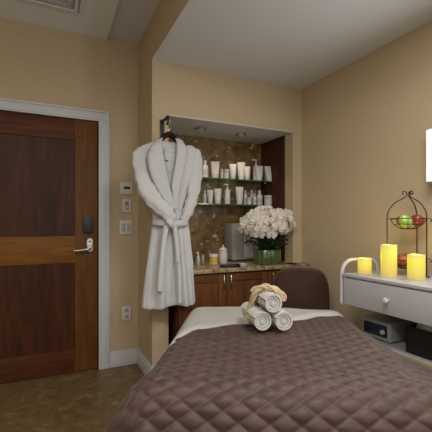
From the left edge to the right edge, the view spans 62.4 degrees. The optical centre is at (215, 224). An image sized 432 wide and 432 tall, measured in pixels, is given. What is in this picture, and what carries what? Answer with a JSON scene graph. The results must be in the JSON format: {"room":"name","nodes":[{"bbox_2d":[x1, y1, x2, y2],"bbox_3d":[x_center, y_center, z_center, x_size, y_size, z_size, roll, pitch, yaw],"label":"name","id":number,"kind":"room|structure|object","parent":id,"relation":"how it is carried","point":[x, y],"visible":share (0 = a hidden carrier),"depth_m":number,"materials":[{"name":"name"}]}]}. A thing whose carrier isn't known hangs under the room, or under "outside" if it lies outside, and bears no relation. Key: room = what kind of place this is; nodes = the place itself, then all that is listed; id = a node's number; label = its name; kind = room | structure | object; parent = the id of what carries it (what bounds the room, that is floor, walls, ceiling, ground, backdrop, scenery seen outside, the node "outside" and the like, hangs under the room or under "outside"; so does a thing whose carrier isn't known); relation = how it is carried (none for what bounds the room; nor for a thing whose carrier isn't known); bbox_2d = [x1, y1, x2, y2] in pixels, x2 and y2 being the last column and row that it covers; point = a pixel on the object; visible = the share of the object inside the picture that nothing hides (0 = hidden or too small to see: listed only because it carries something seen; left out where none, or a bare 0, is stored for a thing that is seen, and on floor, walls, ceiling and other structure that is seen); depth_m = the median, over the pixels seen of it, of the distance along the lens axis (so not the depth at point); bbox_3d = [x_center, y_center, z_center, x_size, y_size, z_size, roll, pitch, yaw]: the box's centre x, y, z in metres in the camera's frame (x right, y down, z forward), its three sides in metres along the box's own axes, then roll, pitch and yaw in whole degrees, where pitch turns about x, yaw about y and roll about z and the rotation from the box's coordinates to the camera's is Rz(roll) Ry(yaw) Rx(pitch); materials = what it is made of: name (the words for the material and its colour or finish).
{"room":"spa","nodes":[
{"label":"spa","id":0,"kind":"room"},
{"bbox_2d":[0,18,137,366],"bbox_3d":[-1.875,-0.260,2.576,2.612,2.900,0.100,0,0,-25],"label":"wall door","id":1,"kind":"structure","parent":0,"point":[39,64],"depth_m":2.97,"materials":[{"name":"paint"}]},
{"bbox_2d":[0,111,97,383],"bbox_3d":[-1.385,0.166,2.763,0.917,2.048,0.141,0,0,-25],"label":"door","id":2,"kind":"structure","parent":1,"relation":"attached to","point":[49,165],"depth_m":2.80,"materials":[{"name":"brown wood"}]},
{"bbox_2d":[0,98,109,369],"bbox_3d":[-1.376,0.126,2.743,1.079,2.129,0.027,0,0,-25],"label":"door frame","id":3,"kind":"structure","parent":1,"relation":"attached to","point":[6,104],"depth_m":2.94,"materials":[{"name":"grey"}]},
{"bbox_2d":[110,348,137,367],"bbox_3d":[-0.778,1.125,3.030,0.240,0.130,0.016,0,0,-25],"label":"baseboard","id":4,"kind":"structure","parent":1,"relation":"attached to","point":[127,356],"depth_m":3.02,"materials":[{"name":"grey"}]},
{"bbox_2d":[120,220,131,233],"bbox_3d":[-0.765,0.020,3.034,0.105,0.118,0.020,0,0,-25],"label":"light switch","id":5,"kind":"object","parent":1,"relation":"attached to","point":[125,225],"visible":1,"depth_m":3.03,"materials":[{"name":"white plastic"}]},
{"bbox_2d":[120,181,131,193],"bbox_3d":[-0.764,-0.315,3.036,0.105,0.105,0.018,0,0,-25],"label":"thermostat","id":6,"kind":"object","parent":1,"relation":"attached to","point":[125,187],"visible":1,"depth_m":3.03,"materials":[{"name":"white plastic"}]},
{"bbox_2d":[122,306,130,320],"bbox_3d":[-0.760,0.750,3.036,0.074,0.118,0.020,0,0,-25],"label":"power outlet","id":7,"kind":"object","parent":1,"relation":"attached to","point":[126,310],"visible":1,"depth_m":3.03,"materials":[{"name":"white plastic"}]},
{"bbox_2d":[123,199,130,211],"bbox_3d":[-0.758,-0.165,3.037,0.068,0.108,0.021,0,0,-25],"label":"wall control","id":8,"kind":"object","parent":1,"relation":"attached to","point":[126,202],"visible":1,"depth_m":3.03,"materials":[{"name":"white plastic"}]},
{"bbox_2d":[0,363,143,431],"bbox_3d":[-0.074,1.240,0.407,4.214,0.100,5.800,0,0,-25],"label":"floor","id":9,"kind":"structure","parent":0,"point":[88,400],"depth_m":2.44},
{"bbox_2d":[168,269,281,345],"bbox_3d":[0.139,0.782,3.191,1.209,0.815,0.646,0,0,-25],"label":"base cabinet","id":10,"kind":"object","parent":9,"relation":"on","point":[227,289],"visible":0.3,"depth_m":2.83,"materials":[{"name":"brown wood"}]},
{"bbox_2d":[193,259,309,273],"bbox_3d":[0.143,0.358,3.194,1.238,0.032,0.644,0,0,-25],"label":"countertop","id":11,"kind":"structure","parent":10,"relation":"on","point":[206,268],"depth_m":2.98,"materials":[{"name":"stone"}]},
{"bbox_2d":[196,252,199,265],"bbox_3d":[-0.153,0.284,3.020,0.034,0.115,0.032,0,0,-25],"label":"spray bottle","id":12,"kind":"object","parent":11,"relation":"on","point":[197,256],"visible":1,"depth_m":3.01,"materials":[{"name":"grey plastic"}]},
{"bbox_2d":[209,254,217,264],"bbox_3d":[-0.021,0.295,3.080,0.078,0.092,0.078,0,0,-25],"label":"honey jar","id":13,"kind":"object","parent":11,"relation":"on","point":[213,260],"visible":0.98,"depth_m":3.05,"materials":[{"name":"orange"}]},
{"bbox_2d":[218,245,227,263],"bbox_3d":[0.062,0.259,3.140,0.080,0.165,0.080,0,0,-25],"label":"bottle","id":14,"kind":"object","parent":11,"relation":"on","point":[222,255],"visible":0.98,"depth_m":3.11,"materials":[{"name":"beige"}]},
{"bbox_2d":[220,264,239,267],"bbox_3d":[0.122,0.332,2.900,0.170,0.020,0.070,0,0,-25],"label":"tray","id":15,"kind":"object","parent":11,"relation":"on","point":[224,265],"visible":0.84,"depth_m":2.87,"materials":[{"name":"black plastic"}]},
{"bbox_2d":[224,223,257,260],"bbox_3d":[0.252,0.163,3.468,0.280,0.357,0.205,0,0,-25],"label":"towel warmer","id":16,"kind":"object","parent":11,"relation":"on","point":[234,241],"visible":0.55,"depth_m":3.39,"materials":[{"name":"grey metal"}]},
{"bbox_2d":[239,263,246,267],"bbox_3d":[0.216,0.326,2.860,0.062,0.032,0.062,0,0,-25],"label":"dish","id":17,"kind":"object","parent":11,"relation":"on","point":[242,265],"visible":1,"depth_m":2.84,"materials":[{"name":"grey ceramic"}]},
{"bbox_2d":[237,205,296,264],"bbox_3d":[0.428,0.080,3.139,0.458,0.522,0.451,0,0,36],"label":"orchid arrangement","id":18,"kind":"object","parent":11,"relation":"on","point":[256,221],"visible":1,"depth_m":3.06,"materials":[{"name":"white plant"}]},
{"bbox_2d":[273,267,329,309],"bbox_3d":[0.636,0.745,2.718,0.426,0.890,0.405,0,0,8],"label":"leather chair","id":19,"kind":"object","parent":9,"relation":"on","point":[304,287],"visible":0.43,"depth_m":2.58,"materials":[{"name":"brown leather"}]},
{"bbox_2d":[340,257,431,369],"bbox_3d":[1.185,0.700,1.843,0.460,0.980,1.080,0,0,-25],"label":"cart","id":20,"kind":"object","parent":9,"relation":"on","point":[401,297],"visible":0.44,"depth_m":1.95,"materials":[{"name":"white metal"}]},
{"bbox_2d":[358,258,371,273],"bbox_3d":[0.922,0.253,2.215,0.081,0.094,0.081,0,0,-25],"label":"candle","id":21,"kind":"object","parent":20,"relation":"on","point":[364,264],"visible":1,"depth_m":2.18,"materials":[{"name":"yellow wax"}]},
{"bbox_2d":[363,314,412,343],"bbox_3d":[1.045,0.631,2.189,0.220,0.118,0.205,0,0,-25],"label":"radio","id":22,"kind":"object","parent":20,"relation":"on","point":[388,328],"visible":0.74,"depth_m":2.12,"materials":[{"name":"grey painted metal"},{"name":"brushed steel"},{"name":"dark plastic"}]},
{"bbox_2d":[381,244,396,277],"bbox_3d":[1.002,0.206,2.070,0.087,0.187,0.087,0,0,-25],"label":"candle","id":23,"kind":"object","parent":20,"relation":"on","point":[388,252],"visible":1,"depth_m":2.03,"materials":[{"name":"yellow wax"}]},
{"bbox_2d":[371,336,431,364],"bbox_3d":[1.226,0.696,1.849,0.373,0.012,1.015,0,0,-25],"label":"shelf","id":24,"kind":"object","parent":20,"relation":"attached to","point":[399,347],"depth_m":1.95,"materials":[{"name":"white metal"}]},
{"bbox_2d":[386,190,431,277],"bbox_3d":[1.164,0.047,2.163,0.243,0.505,0.238,0,0,35],"label":"fruit stand","id":25,"kind":"object","parent":20,"relation":"on","point":[409,192],"visible":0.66,"depth_m":2.13,"materials":[{"name":"grey metal"}]},
{"bbox_2d":[397,254,406,266],"bbox_3d":[1.112,0.213,2.132,0.080,0.077,0.080,0,0,-25],"label":"fruit","id":26,"kind":"object","parent":25,"relation":"in","point":[400,256],"visible":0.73,"depth_m":2.10,"materials":[{"name":"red food"}]},
{"bbox_2d":[398,215,412,227],"bbox_3d":[1.125,-0.021,2.125,0.081,0.080,0.079,0,0,-25],"label":"apple","id":27,"kind":"object","parent":25,"relation":"in","point":[400,221],"visible":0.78,"depth_m":2.10,"materials":[{"name":"green food"}]},
{"bbox_2d":[388,218,431,228],"bbox_3d":[1.171,-0.009,2.143,0.239,0.068,0.223,0,0,-25],"label":"basket","id":28,"kind":"object","parent":25,"relation":"on","point":[388,218],"depth_m":2.09,"materials":[{"name":"grey metal"}]},
{"bbox_2d":[397,258,431,268],"bbox_3d":[1.171,0.233,2.143,0.239,0.064,0.223,0,0,-25],"label":"basket","id":29,"kind":"object","parent":25,"relation":"on","point":[426,258],"depth_m":2.11,"materials":[{"name":"grey metal"}]},
{"bbox_2d":[411,214,424,226],"bbox_3d":[1.209,-0.027,2.140,0.078,0.073,0.078,0,0,-25],"label":"apple","id":30,"kind":"object","parent":25,"relation":"in","point":[415,221],"visible":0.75,"depth_m":2.11,"materials":[{"name":"red food"}]},
{"bbox_2d":[407,254,425,280],"bbox_3d":[1.101,0.230,1.964,0.089,0.139,0.089,0,0,-25],"label":"candle","id":31,"kind":"object","parent":20,"relation":"on","point":[416,263],"visible":1,"depth_m":1.93,"materials":[{"name":"yellow wax"}]},
{"bbox_2d":[406,323,431,360],"bbox_3d":[1.193,0.617,1.855,0.218,0.144,0.294,0,0,-25],"label":"storage bin","id":32,"kind":"object","parent":20,"relation":"on","point":[418,341],"visible":0.83,"depth_m":1.87,"materials":[{"name":"black plastic"}]},
{"bbox_2d":[416,323,431,331],"bbox_3d":[1.165,0.549,1.893,0.165,0.105,0.188,0,0,-25],"label":"cloth","id":33,"kind":"object","parent":32,"relation":"in","point":[420,326],"visible":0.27,"depth_m":1.87,"materials":[{"name":"grey fabric"}]},
{"bbox_3d":[0.263,0.890,1.714,1.188,0.600,1.290,0,0,-25],"label":"table","id":34,"kind":"object","parent":9,"relation":"on","visible":0},
{"bbox_2d":[165,307,342,351],"bbox_3d":[0.267,0.759,1.828,1.048,0.472,1.169,0,0,5],"label":"sheet","id":35,"kind":"object","parent":34,"relation":"on","point":[200,317],"visible":0.15,"depth_m":2.09,"materials":[{"name":"grey fabric"}]},
{"bbox_2d":[106,316,431,431],"bbox_3d":[0.272,0.826,1.523,1.561,0.624,1.217,0,0,4],"label":"quilt","id":36,"kind":"object","parent":34,"relation":"on","point":[320,373],"visible":0.98,"depth_m":1.17,"materials":[{"name":"brown fabric"}]},
{"bbox_2d":[241,301,270,329],"bbox_3d":[0.202,0.464,1.838,0.092,0.092,0.240,0,0,-11],"label":"rolled towel","id":37,"kind":"object","parent":36,"relation":"on","point":[257,316],"visible":0.89,"depth_m":1.73,"materials":[{"name":"grey fabric"}]},
{"bbox_2d":[243,283,286,323],"bbox_3d":[0.253,0.399,1.819,0.226,0.216,0.097,0,0,25],"label":"strap","id":38,"kind":"object","parent":37,"relation":"on","point":[272,288],"visible":0.94,"depth_m":1.79,"materials":[{"name":"beige fabric"}]},
{"bbox_2d":[260,305,292,329],"bbox_3d":[0.305,0.464,1.838,0.092,0.092,0.240,0,0,-11],"label":"rolled towel","id":39,"kind":"object","parent":36,"relation":"on","point":[281,319],"visible":0.76,"depth_m":1.73,"materials":[{"name":"grey fabric"}]},
{"bbox_2d":[250,286,281,312],"bbox_3d":[0.253,0.376,1.832,0.092,0.092,0.240,0,0,-11],"label":"rolled towel","id":40,"kind":"object","parent":39,"relation":"on","point":[269,300],"visible":0.88,"depth_m":1.72,"materials":[{"name":"grey fabric"}]},
{"bbox_2d":[108,0,159,43],"bbox_3d":[-0.749,-1.616,0.077,2.712,0.100,5.580,0,0,-25],"label":"ceiling","id":41,"kind":"structure","parent":0,"point":[131,19],"depth_m":2.72,"materials":[{"name":"white paint"}]},
{"bbox_2d":[0,0,118,39],"bbox_3d":[-0.802,-1.552,-0.004,2.346,0.027,5.478,0,0,-25],"label":"ceiling panel","id":42,"kind":"object","parent":41,"relation":"attached to","point":[96,21],"visible":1,"depth_m":2.65,"materials":[{"name":"white paint"}]},
{"bbox_2d":[11,0,85,16],"bbox_3d":[-1.098,-1.530,2.285,0.507,0.019,0.510,0,0,-25],"label":"air vent","id":43,"kind":"object","parent":42,"relation":"attached to","point":[73,7],"visible":1,"depth_m":2.48,"materials":[{"name":"white metal"}]},
{"bbox_2d":[132,138,202,309],"bbox_3d":[-0.328,-0.022,2.564,0.532,1.223,0.207,0,0,-32],"label":"bathrobe","id":44,"kind":"object","parent":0,"point":[164,172],"visible":1,"depth_m":2.53,"materials":[{"name":"grey fabric"}]},
{"bbox_2d":[152,0,188,57],"bbox_3d":[0.648,-1.480,0.435,0.120,0.461,5.032,0,0,-25],"label":"wall header","id":45,"kind":"structure","parent":0,"point":[167,12],"depth_m":2.42,"materials":[{"name":"paint"}]},
{"bbox_2d":[168,134,260,260],"bbox_3d":[-0.065,0.175,3.481,1.177,2.030,0.050,0,0,-25],"label":"wall","id":46,"kind":"structure","parent":0,"point":[206,224],"depth_m":3.49,"materials":[{"name":"brown stone"}]},
{"bbox_2d":[184,203,271,206],"bbox_3d":[-0.016,-0.184,3.364,1.161,0.022,0.200,0,0,-25],"label":"glass shelf","id":47,"kind":"object","parent":46,"relation":"attached to","point":[199,204],"visible":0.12,"depth_m":3.40,"materials":[{"name":"green"}]},
{"bbox_2d":[203,190,206,202],"bbox_3d":[-0.103,-0.256,3.270,0.033,0.121,0.033,0,0,-5],"label":"bottle","id":48,"kind":"object","parent":47,"relation":"on","point":[204,194],"visible":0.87,"depth_m":3.26,"materials":[{"name":"grey plastic"}]},
{"bbox_2d":[207,190,212,203],"bbox_3d":[-0.054,-0.259,3.293,0.043,0.128,0.046,0,0,44],"label":"tube","id":49,"kind":"object","parent":47,"relation":"on","point":[209,192],"visible":0.89,"depth_m":3.28,"materials":[{"name":"grey plastic"}]},
{"bbox_2d":[214,189,220,203],"bbox_3d":[0.016,-0.267,3.315,0.054,0.142,0.052,0,0,36],"label":"tube","id":50,"kind":"object","parent":47,"relation":"on","point":[217,192],"visible":0.98,"depth_m":3.30,"materials":[{"name":"grey plastic"}]},
{"bbox_2d":[224,184,229,203],"bbox_3d":[0.106,-0.291,3.358,0.054,0.191,0.054,0,0,40],"label":"pump bottle","id":51,"kind":"object","parent":47,"relation":"on","point":[227,191],"visible":0.94,"depth_m":3.33,"materials":[{"name":"grey plastic"}]},
{"bbox_2d":[236,187,242,203],"bbox_3d":[0.225,-0.280,3.425,0.060,0.170,0.056,0,0,36],"label":"tube","id":52,"kind":"object","parent":47,"relation":"on","point":[239,190],"visible":0.86,"depth_m":3.41,"materials":[{"name":"grey plastic"}]},
{"bbox_2d":[244,190,246,204],"bbox_3d":[0.288,-0.267,3.499,0.036,0.143,0.036,0,0,-5],"label":"bottle","id":53,"kind":"object","parent":47,"relation":"on","point":[245,194],"visible":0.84,"depth_m":3.48,"materials":[{"name":"grey plastic"}]},
{"bbox_2d":[247,197,251,204],"bbox_3d":[0.322,-0.231,3.443,0.046,0.070,0.046,0,0,-5],"label":"jar","id":54,"kind":"object","parent":47,"relation":"on","point":[249,199],"visible":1,"depth_m":3.42,"materials":[{"name":"grey plastic"}]},
{"bbox_2d":[250,190,253,204],"bbox_3d":[0.356,-0.272,3.553,0.046,0.153,0.046,0,0,-5],"label":"bottle","id":55,"kind":"object","parent":47,"relation":"on","point":[251,191],"visible":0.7,"depth_m":3.54,"materials":[{"name":"grey plastic"}]},
{"bbox_2d":[253,193,256,204],"bbox_3d":[0.376,-0.251,3.474,0.037,0.112,0.037,0,0,-5],"label":"bottle","id":56,"kind":"object","parent":47,"relation":"on","point":[254,197],"visible":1,"depth_m":3.46,"materials":[{"name":"grey plastic"}]},
{"bbox_2d":[256,190,262,204],"bbox_3d":[0.432,-0.269,3.545,0.061,0.148,0.061,0,0,-5],"label":"bottle","id":57,"kind":"object","parent":47,"relation":"on","point":[259,197],"visible":0.87,"depth_m":3.52,"materials":[{"name":"grey plastic"}]},
{"bbox_2d":[264,195,271,204],"bbox_3d":[0.525,-0.245,3.566,0.095,0.100,0.095,0,0,-5],"label":"jar","id":58,"kind":"object","parent":47,"relation":"on","point":[267,198],"visible":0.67,"depth_m":3.52,"materials":[{"name":"grey plastic"}]},
{"bbox_2d":[202,177,271,183],"bbox_3d":[-0.016,-0.421,3.364,1.161,0.022,0.200,0,0,-25],"label":"glass shelf","id":59,"kind":"object","parent":46,"relation":"attached to","point":[203,178],"visible":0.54,"depth_m":3.40,"materials":[{"name":"green glass"}]},
{"bbox_2d":[202,160,207,176],"bbox_3d":[-0.100,-0.514,3.293,0.059,0.163,0.059,0,0,-5],"label":"bottle","id":60,"kind":"object","parent":59,"relation":"on","point":[204,167],"visible":0.89,"depth_m":3.27,"materials":[{"name":"grey plastic"}]},
{"bbox_2d":[211,161,219,177],"bbox_3d":[-0.007,-0.511,3.315,0.062,0.158,0.059,0,0,36],"label":"tube","id":61,"kind":"object","parent":59,"relation":"on","point":[214,164],"visible":0.88,"depth_m":3.30,"materials":[{"name":"grey plastic"}]},
{"bbox_2d":[220,169,223,177],"bbox_3d":[0.056,-0.481,3.367,0.037,0.096,0.037,0,0,-5],"label":"bottle","id":62,"kind":"object","parent":59,"relation":"on","point":[221,172],"visible":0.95,"depth_m":3.35,"materials":[{"name":"grey plastic"}]},
{"bbox_2d":[224,169,228,177],"bbox_3d":[0.098,-0.477,3.353,0.049,0.089,0.049,0,0,-5],"label":"jar","id":63,"kind":"object","parent":59,"relation":"on","point":[226,171],"visible":0.85,"depth_m":3.33,"materials":[{"name":"grey plastic"}]},
{"bbox_2d":[229,164,235,178],"bbox_3d":[0.159,-0.506,3.393,0.053,0.148,0.056,0,0,44],"label":"tube","id":64,"kind":"object","parent":59,"relation":"on","point":[232,167],"visible":0.87,"depth_m":3.38,"materials":[{"name":"grey plastic"}]},
{"bbox_2d":[237,162,244,178],"bbox_3d":[0.245,-0.521,3.467,0.060,0.177,0.063,0,0,44],"label":"tube","id":65,"kind":"object","parent":59,"relation":"on","point":[240,165],"visible":0.8,"depth_m":3.45,"materials":[{"name":"grey plastic"}]},
{"bbox_2d":[244,166,249,179],"bbox_3d":[0.300,-0.498,3.432,0.046,0.130,0.048,0,0,44],"label":"tube","id":66,"kind":"object","parent":59,"relation":"on","point":[246,168],"visible":0.94,"depth_m":3.42,"materials":[{"name":"grey plastic"}]},
{"bbox_2d":[252,159,256,179],"bbox_3d":[0.398,-0.543,3.562,0.061,0.222,0.061,0,0,40],"label":"pump bottle","id":67,"kind":"object","parent":59,"relation":"on","point":[255,160],"visible":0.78,"depth_m":3.55,"materials":[{"name":"grey plastic"}]},
{"bbox_2d":[256,166,262,180],"bbox_3d":[0.426,-0.506,3.509,0.056,0.148,0.059,0,0,44],"label":"tube","id":68,"kind":"object","parent":59,"relation":"on","point":[259,169],"visible":0.93,"depth_m":3.49,"materials":[{"name":"grey plastic"}]},
{"bbox_2d":[263,166,265,180],"bbox_3d":[0.523,-0.548,3.643,0.078,0.231,0.078,0,0,-5],"label":"bottle","id":69,"kind":"object","parent":59,"relation":"on","point":[264,178],"visible":0.32,"depth_m":3.62,"materials":[{"name":"grey plastic"}]},
{"bbox_2d":[265,166,271,180],"bbox_3d":[0.532,-0.508,3.553,0.070,0.150,0.071,0,0,41],"label":"tube","id":70,"kind":"object","parent":59,"relation":"on","point":[268,176],"visible":0.68,"depth_m":3.54,"materials":[{"name":"grey plastic"}]},
{"bbox_2d":[138,18,301,365],"bbox_3d":[0.066,-0.260,3.284,1.502,2.900,0.618,0,0,-25],"label":"wall","id":71,"kind":"structure","parent":0,"point":[164,88],"depth_m":2.95,"materials":[{"name":"paint"}]},
{"bbox_2d":[137,348,152,374],"bbox_3d":[-0.581,1.125,2.876,0.016,0.130,0.464,0,0,-25],"label":"baseboard","id":72,"kind":"structure","parent":71,"relation":"attached to","point":[143,363],"depth_m":2.87,"materials":[{"name":"grey"}]},
{"bbox_2d":[160,115,168,135],"bbox_3d":[-0.377,-0.730,2.646,0.032,0.140,0.156,0,0,-25],"label":"robe hook","id":73,"kind":"object","parent":71,"relation":"attached to","point":[162,121],"visible":0.81,"depth_m":2.70,"materials":[{"name":"black metal"}]},
{"bbox_2d":[159,120,178,142],"bbox_3d":[-0.341,-0.647,2.604,0.349,0.245,0.068,0,0,-25],"label":"clothes hanger","id":74,"kind":"object","parent":73,"relation":"hanging from","point":[169,134],"visible":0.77,"depth_m":2.58,"materials":[{"name":"brown wood"}]},
{"bbox_2d":[168,114,292,143],"bbox_3d":[0.046,-0.846,3.247,1.177,0.012,0.568,0,0,-25],"label":"ceiling","id":75,"kind":"structure","parent":0,"point":[180,125],"depth_m":3.17,"materials":[{"name":"white paint"}]},
{"bbox_2d":[195,127,206,130],"bbox_3d":[-0.130,-0.831,3.092,0.104,0.018,0.104,0,0,-25],"label":"recessed light","id":76,"kind":"object","parent":75,"relation":"attached to","point":[196,128],"visible":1,"depth_m":3.07,"materials":[{"name":"silver metal"}]},
{"bbox_2d":[235,133,246,136],"bbox_3d":[0.231,-0.831,3.296,0.104,0.018,0.104,0,0,-25],"label":"recessed light","id":77,"kind":"object","parent":75,"relation":"attached to","point":[237,134],"visible":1,"depth_m":3.27,"materials":[{"name":"silver metal"}]},
{"bbox_2d":[261,135,284,260],"bbox_3d":[0.558,-0.250,3.528,0.012,1.180,0.397,0,0,-25],"label":"wall","id":78,"kind":"structure","parent":0,"point":[272,151],"depth_m":3.46,"materials":[{"name":"brown wood"}]},
{"bbox_2d":[152,0,431,88],"bbox_3d":[1.273,-1.287,0.730,1.502,0.080,5.032,0,0,-25],"label":"ceiling","id":79,"kind":"structure","parent":0,"point":[297,44],"depth_m":2.32,"materials":[{"name":"white paint"}]},
{"bbox_2d":[302,20,431,330],"bbox_3d":[1.907,-0.053,1.030,0.100,2.487,5.032,0,0,-25],"label":"wall","id":80,"kind":"structure","parent":0,"point":[365,123],"depth_m":2.62,"materials":[{"name":"paint"}]},
{"bbox_2d":[426,128,431,182],"bbox_3d":[1.341,-0.406,1.991,0.099,0.317,0.303,0,0,-25],"label":"wall lamp","id":81,"kind":"object","parent":80,"relation":"attached to","point":[428,131],"visible":1,"depth_m":2.09,"materials":[{"name":"grey"}]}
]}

